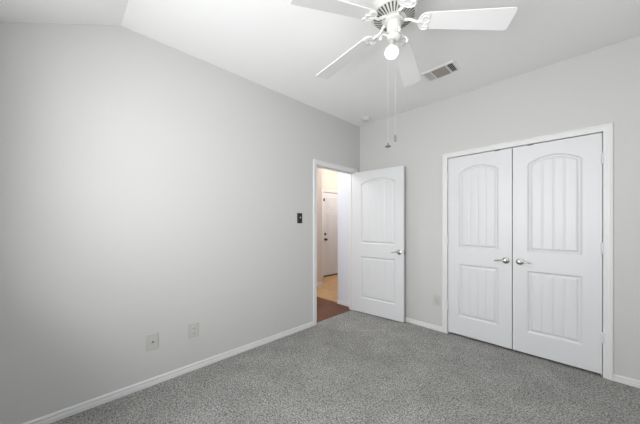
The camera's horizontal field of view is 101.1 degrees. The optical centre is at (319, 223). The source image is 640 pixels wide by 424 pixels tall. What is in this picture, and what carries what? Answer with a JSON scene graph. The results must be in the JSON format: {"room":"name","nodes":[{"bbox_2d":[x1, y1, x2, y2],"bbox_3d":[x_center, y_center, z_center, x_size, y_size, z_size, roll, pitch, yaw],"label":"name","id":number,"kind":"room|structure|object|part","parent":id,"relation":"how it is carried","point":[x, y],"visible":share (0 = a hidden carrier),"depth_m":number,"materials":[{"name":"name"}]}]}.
{"room":"empty bedroom","nodes":[
{"label":"empty bedroom","id":0,"kind":"room"},
{"bbox_2d":[0,22,359,423],"bbox_3d":[-0.781,-0.086,2.705,3.790,2.973,0.090,0,0,-44],"label":"wall","id":1,"kind":"structure","parent":0,"point":[148,185],"depth_m":2.01,"materials":[{"name":"grey paint"}]},
{"bbox_2d":[146,332,157,350],"bbox_3d":[-1.331,0.935,2.093,0.082,0.130,0.017,0,0,-44],"label":"cable jack","id":2,"kind":"object","parent":1,"relation":"attached to","point":[151,339],"visible":1,"depth_m":2.09,"materials":[{"name":"grey plastic"}]},
{"bbox_2d":[22,321,313,423],"bbox_3d":[-1.036,1.252,2.382,2.673,0.055,0.017,0,0,-44],"label":"baseboard","id":3,"kind":"structure","parent":1,"relation":"attached to","point":[61,414],"depth_m":2.08,"materials":[{"name":"white paint"}]},
{"bbox_2d":[189,322,197,337],"bbox_3d":[-1.110,0.932,2.313,0.078,0.122,0.011,0,0,-44],"label":"power outlet","id":4,"kind":"object","parent":1,"relation":"attached to","point":[193,328],"visible":1,"depth_m":2.31,"materials":[{"name":"grey plastic"}]},
{"bbox_2d":[297,213,301,222],"bbox_3d":[-0.238,-0.070,3.157,0.076,0.122,0.024,0,0,-44],"label":"light switch","id":5,"kind":"object","parent":1,"relation":"attached to","point":[299,215],"visible":1,"depth_m":3.15,"materials":[{"name":"black plastic"}]},
{"bbox_2d":[313,159,357,325],"bbox_3d":[0.199,0.231,3.665,0.895,2.098,0.128,0,0,-44],"label":"door frame","id":6,"kind":"structure","parent":1,"relation":"attached to","point":[316,163],"depth_m":3.62,"materials":[{"name":"white paint"}]},
{"bbox_2d":[353,166,404,321],"bbox_3d":[0.788,0.257,3.637,0.779,2.018,0.146,0,0,38],"label":"door","id":7,"kind":"structure","parent":6,"relation":"attached to","point":[379,194],"depth_m":3.60,"materials":[{"name":"white paint"}]},
{"bbox_2d":[317,168,321,282],"bbox_3d":[-0.858,-0.097,4.778,2.400,2.753,0.120,0,0,-44],"label":"wall","id":8,"kind":"structure","parent":0,"point":[319,170],"depth_m":5.52,"materials":[{"name":"beige paint"}]},
{"bbox_2d":[0,0,639,126],"bbox_3d":[0.562,-1.321,1.397,3.880,0.543,3.840,0,0,-44],"label":"ceiling","id":9,"kind":"structure","parent":0,"point":[280,46],"depth_m":2.11,"materials":[{"name":"white paint"}]},
{"bbox_2d":[362,116,370,121],"bbox_3d":[0.641,-1.450,3.668,0.124,0.046,0.124,0,0,-44],"label":"smoke detector","id":10,"kind":"object","parent":9,"relation":"attached to","point":[366,118],"visible":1,"depth_m":3.63,"materials":[{"name":"grey plastic"}]},
{"bbox_2d":[290,0,517,147],"bbox_3d":[0.432,-0.977,1.686,1.324,0.993,1.266,0,0,-44],"label":"ceiling fan","id":11,"kind":"object","parent":9,"relation":"hanging from","point":[391,16],"visible":1,"depth_m":1.60,"materials":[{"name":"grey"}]},
{"bbox_3d":[0.092,-1.219,1.478,0.506,0.006,0.140,-8,15,-25],"label":"blade","id":12,"kind":"part","parent":11,"relation":"part of","materials":[{"name":"white"}]},
{"bbox_3d":[0.184,-1.219,1.951,0.140,0.006,0.506,-16,3,-43],"label":"blade","id":13,"kind":"part","parent":11,"relation":"part of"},
{"bbox_2d":[389,38,394,45],"bbox_3d":[0.449,-1.135,1.651,0.036,0.042,0.036,0,0,-44],"label":"bulb socket","id":14,"kind":"object","parent":11,"relation":"attached to","point":[391,40],"depth_m":1.64,"materials":[{"name":"grey"}]},
{"bbox_3d":[0.449,-1.075,1.651,0.084,0.074,0.084,0,0,-44],"label":"light bulb","id":15,"kind":"part","parent":11,"relation":"part of","materials":[{"name":"white glass"}]},
{"bbox_3d":[0.662,-1.219,2.009,0.140,0.006,0.506,-13,-14,27],"label":"blade","id":16,"kind":"part","parent":11,"relation":"part of","materials":[{"name":"white"}]},
{"bbox_3d":[0.865,-1.219,1.573,0.506,0.006,0.140,8,-10,11],"label":"blade","id":17,"kind":"part","parent":11,"relation":"part of","materials":[{"name":"white"}]},
{"bbox_2d":[421,60,460,81],"bbox_3d":[1.166,-1.466,2.543,0.206,0.013,0.305,0,0,-44],"label":"ceiling vent","id":18,"kind":"object","parent":9,"relation":"in","point":[450,67],"visible":1,"depth_m":2.53,"materials":[{"name":"white metal"}]},
{"bbox_2d":[322,169,337,193],"bbox_3d":[-0.349,-0.097,6.046,4.900,2.753,0.140,0,0,-44],"label":"wall","id":19,"kind":"structure","parent":0,"point":[329,177],"depth_m":6.52,"materials":[{"name":"beige paint"}]},
{"bbox_2d":[322,189,337,276],"bbox_3d":[0.416,0.221,6.683,1.051,2.118,0.019,0,0,-44],"label":"door frame","id":20,"kind":"structure","parent":19,"relation":"attached to","point":[323,190],"depth_m":6.33,"materials":[{"name":"white paint"}]},
{"bbox_2d":[323,192,337,276],"bbox_3d":[0.413,0.258,6.686,0.931,2.045,0.122,0,0,-44],"label":"door","id":21,"kind":"structure","parent":19,"relation":"in","point":[330,200],"depth_m":6.54,"materials":[{"name":"white paint"}]},
{"bbox_3d":[0.271,0.035,6.556,0.290,0.550,0.006,0,0,-44],"label":"panel moulding","id":22,"kind":"part","parent":21,"relation":"part of","materials":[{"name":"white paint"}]},
{"bbox_3d":[0.271,0.750,6.556,0.290,0.540,0.006,0,0,-44],"label":"panel moulding","id":23,"kind":"part","parent":21,"relation":"part of","materials":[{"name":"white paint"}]},
{"bbox_3d":[0.271,-0.505,6.556,0.290,0.290,0.006,0,0,-44],"label":"panel moulding","id":24,"kind":"part","parent":21,"relation":"part of","materials":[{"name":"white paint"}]},
{"bbox_2d":[338,172,348,302],"bbox_3d":[1.557,-0.097,5.277,3.250,2.753,0.315,0,0,-44],"label":"wall","id":25,"kind":"structure","parent":0,"point":[343,178],"depth_m":4.17,"materials":[{"name":"white paint"}]},
{"bbox_2d":[337,300,348,306],"bbox_3d":[0.383,1.252,4.142,0.017,0.055,0.295,0,0,-44],"label":"baseboard","id":26,"kind":"structure","parent":25,"relation":"attached to","point":[338,301],"depth_m":4.16,"materials":[{"name":"white paint"}]},
{"bbox_2d":[50,274,639,423],"bbox_3d":[0.937,1.340,3.345,6.840,0.120,5.800,0,0,-44],"label":"floor","id":27,"kind":"structure","parent":0,"point":[350,367],"depth_m":2.07,"materials":[{"name":"grey carpet"}]},
{"bbox_2d":[360,36,639,380],"bbox_3d":[1.917,-0.086,2.722,0.090,2.973,3.840,0,0,-44],"label":"wall","id":28,"kind":"structure","parent":0,"point":[601,86],"depth_m":2.57,"materials":[{"name":"grey paint"}]},
{"bbox_2d":[405,317,441,331],"bbox_3d":[1.030,1.252,3.552,0.017,0.055,1.210,0,0,-44],"label":"baseboard","id":29,"kind":"structure","parent":28,"relation":"attached to","point":[409,320],"depth_m":3.28,"materials":[{"name":"white paint"}]},
{"bbox_2d":[433,295,439,305],"bbox_3d":[1.405,0.922,3.173,0.011,0.122,0.078,0,0,-44],"label":"power outlet","id":30,"kind":"object","parent":28,"relation":"attached to","point":[436,299],"visible":1,"depth_m":3.17,"materials":[{"name":"grey plastic"}]},
{"bbox_2d":[446,148,512,348],"bbox_3d":[1.699,0.243,2.867,0.090,2.029,0.634,0,0,-44],"label":"door","id":31,"kind":"structure","parent":28,"relation":"in","point":[479,241],"depth_m":2.84,"materials":[{"name":"white paint"}]},
{"bbox_3d":[1.853,0.371,2.685,0.056,0.066,0.126,0,0,-44],"label":"handle","id":32,"kind":"part","parent":31,"relation":"part of","materials":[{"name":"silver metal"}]},
{"bbox_2d":[442,122,613,380],"bbox_3d":[1.956,0.225,2.669,0.109,2.110,1.357,0,0,-44],"label":"door frame","id":33,"kind":"structure","parent":28,"relation":"attached to","point":[607,130],"depth_m":2.20,"materials":[{"name":"white paint"}]},
{"bbox_2d":[513,133,605,373],"bbox_3d":[2.148,0.243,2.409,0.090,2.029,0.634,0,0,-44],"label":"door","id":34,"kind":"structure","parent":28,"relation":"in","point":[558,246],"depth_m":2.40,"materials":[{"name":"white paint"}]},
{"bbox_3d":[1.975,0.371,2.560,0.056,0.066,0.126,0,0,-44],"label":"handle","id":35,"kind":"part","parent":34,"relation":"part of","materials":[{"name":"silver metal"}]},
{"bbox_2d":[613,374,639,387],"bbox_3d":[2.755,1.252,1.789,0.017,0.055,1.034,0,0,-44],"label":"baseboard","id":36,"kind":"structure","parent":28,"relation":"attached to","point":[617,378],"depth_m":2.10,"materials":[{"name":"white paint"}]}
]}

